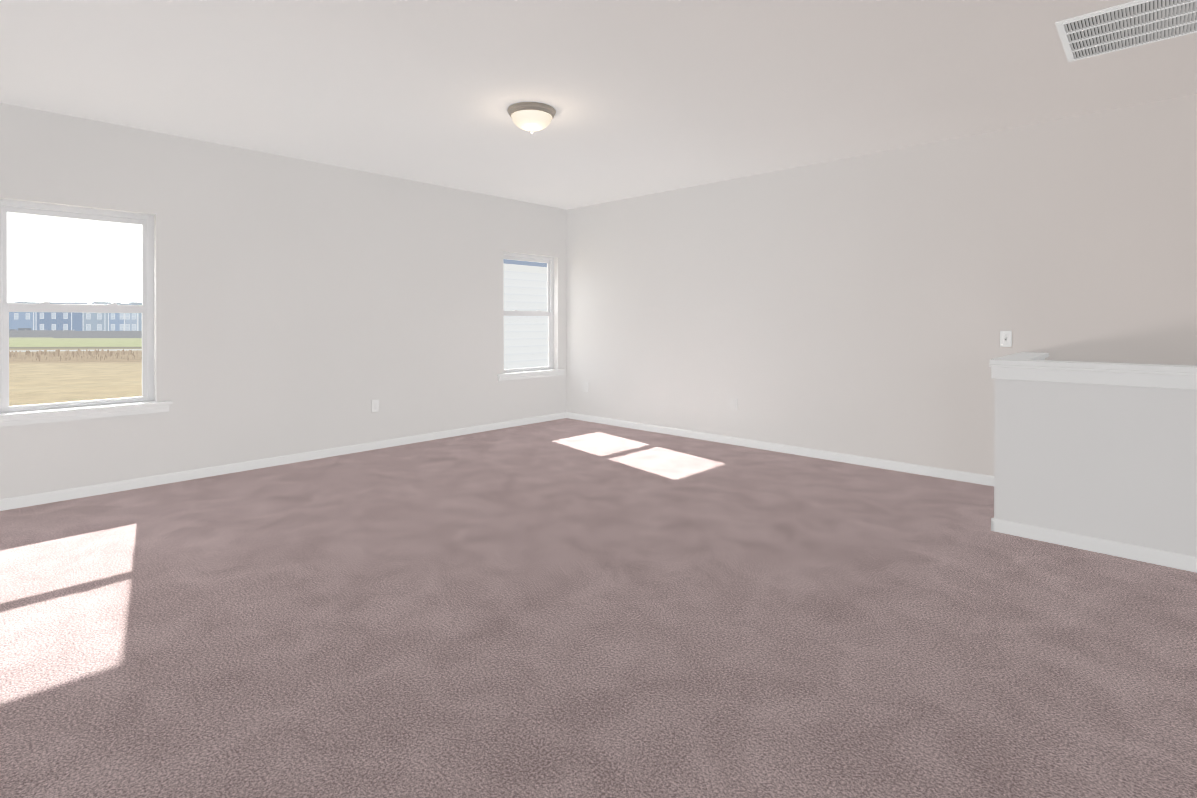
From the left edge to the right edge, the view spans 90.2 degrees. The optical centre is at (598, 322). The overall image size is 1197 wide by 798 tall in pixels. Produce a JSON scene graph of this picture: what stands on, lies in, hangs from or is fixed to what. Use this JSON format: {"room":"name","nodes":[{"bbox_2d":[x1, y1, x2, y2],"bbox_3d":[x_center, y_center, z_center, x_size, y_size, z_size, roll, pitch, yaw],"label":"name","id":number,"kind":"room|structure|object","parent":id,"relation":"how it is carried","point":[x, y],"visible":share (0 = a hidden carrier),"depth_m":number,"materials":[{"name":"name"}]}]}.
{"room":"empty loft room","nodes":[
{"label":"empty loft room","id":0,"kind":"room"},
{"bbox_2d":[0,103,565,498],"bbox_3d":[-3.419,-0.108,4.768,0.160,2.740,8.920,0,0,43],"label":"wall","id":1,"kind":"structure","parent":0,"point":[301,306],"depth_m":5.30,"materials":[{"name":"paint"}]},
{"bbox_2d":[0,199,172,426],"bbox_3d":[-3.781,-0.071,4.352,0.189,1.544,1.083,0,0,43],"label":"window","id":2,"kind":"structure","parent":1,"relation":"in","point":[39,413],"depth_m":4.36,"materials":[{"name":"white plastic"}]},
{"bbox_2d":[0,412,567,510],"bbox_3d":[-3.345,1.224,4.723,0.013,0.076,8.570,0,0,43],"label":"baseboard","id":3,"kind":"structure","parent":1,"relation":"attached to","point":[104,488],"depth_m":5.05,"materials":[{"name":"white paint"}]},
{"bbox_2d":[371,399,378,412],"bbox_3d":[-2.219,0.829,5.932,0.007,0.129,0.083,0,0,43],"label":"outlet","id":4,"kind":"object","parent":1,"relation":"attached to","point":[374,405],"visible":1,"depth_m":5.93,"materials":[{"name":"white plastic"}]},
{"bbox_2d":[497,252,564,380],"bbox_3d":[-0.873,-0.080,7.463,0.189,1.544,1.085,0,0,43],"label":"window","id":5,"kind":"structure","parent":1,"relation":"in","point":[549,370],"depth_m":7.58,"materials":[{"name":"white plastic"}]},
{"bbox_2d":[0,418,1196,797],"bbox_3d":[-0.073,1.395,1.645,9.320,0.250,8.920,0,0,43],"label":"floor","id":6,"kind":"structure","parent":0,"point":[566,608],"depth_m":2.41,"materials":[{"name":"carpet"}]},
{"bbox_2d":[0,0,1196,209],"bbox_3d":[-0.073,-1.570,1.637,9.320,0.200,8.920,0,0,43],"label":"ceiling","id":7,"kind":"structure","parent":0,"point":[646,96],"depth_m":3.60,"materials":[{"name":"paint"}]},
{"bbox_2d":[507,102,555,132],"bbox_3d":[-0.465,-1.397,4.154,0.336,0.160,0.336,0,0,43],"label":"flush-mount ceiling light","id":8,"kind":"object","parent":7,"relation":"attached to","point":[531,116],"visible":1,"depth_m":4.05,"materials":[{"name":"white glass"}]},
{"bbox_2d":[1055,0,1196,61],"bbox_3d":[2.729,-1.467,2.878,0.780,0.012,0.600,0,0,43],"label":"ceiling vent","id":9,"kind":"object","parent":7,"relation":"in","point":[1135,23],"visible":1,"depth_m":2.95,"materials":[{"name":"white metal"}]},
{"bbox_2d":[566,94,1196,475],"bbox_3d":[2.977,-0.108,4.786,9.160,2.740,0.160,0,0,43],"label":"wall","id":10,"kind":"structure","parent":0,"point":[870,305],"depth_m":5.11,"materials":[{"name":"paint"}]},
{"bbox_2d":[568,412,993,485],"bbox_3d":[1.394,1.220,6.151,4.928,0.076,0.013,0,0,43],"label":"baseboard","id":11,"kind":"structure","parent":10,"relation":"attached to","point":[982,479],"depth_m":5.60,"materials":[{"name":"white paint"}]},
{"bbox_2d":[999,330,1011,346],"bbox_3d":[3.102,0.124,4.545,0.083,0.129,0.021,0,0,43],"label":"light switch","id":12,"kind":"object","parent":10,"relation":"attached to","point":[1005,338],"visible":1,"depth_m":4.55,"materials":[{"name":"white plastic"}]},
{"bbox_2d":[1007,352,1048,355],"bbox_3d":[2.898,0.744,4.065,0.167,1.040,1.010,0,0,43],"label":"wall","id":13,"kind":"structure","parent":0,"point":[1022,353],"depth_m":4.17,"materials":[{"name":"paint"}]},
{"bbox_2d":[989,356,1196,556],"bbox_3d":[3.914,0.748,2.294,4.070,1.040,0.170,0,0,43],"label":"wall","id":14,"kind":"structure","parent":0,"point":[1104,450],"depth_m":3.29,"materials":[{"name":"paint"}]},
{"bbox_2d":[991,518,1196,572],"bbox_3d":[3.861,1.231,2.253,4.025,0.076,0.013,0,0,43],"label":"baseboard","id":15,"kind":"structure","parent":14,"relation":"attached to","point":[1146,554],"depth_m":3.28,"materials":[{"name":"white paint"}]},
{"label":"outside","id":16,"kind":"structure","parent":0,"visible":0},
{"bbox_2d":[9,337,141,405],"bbox_3d":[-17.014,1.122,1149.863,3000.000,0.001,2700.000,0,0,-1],"label":"ground","id":17,"kind":"structure","parent":16,"point":[128,369],"depth_m":49.93,"materials":[{"name":"beige plant"}]},
{"bbox_2d":[9,302,141,361],"bbox_3d":[-116.834,-0.891,124.454,150.100,9.720,134.304,0,0,-1],"label":"houses","id":18,"kind":"structure","parent":17,"relation":"on","point":[20,327],"depth_m":167.62},
{"bbox_2d":[503,259,547,368],"bbox_3d":[-2.145,-0.246,20.072,9.800,8.990,13.100,0,0,43],"label":"neighbor house","id":19,"kind":"structure","parent":17,"relation":"on","point":[507,301],"depth_m":13.80,"materials":[{"name":"white"}]}
]}

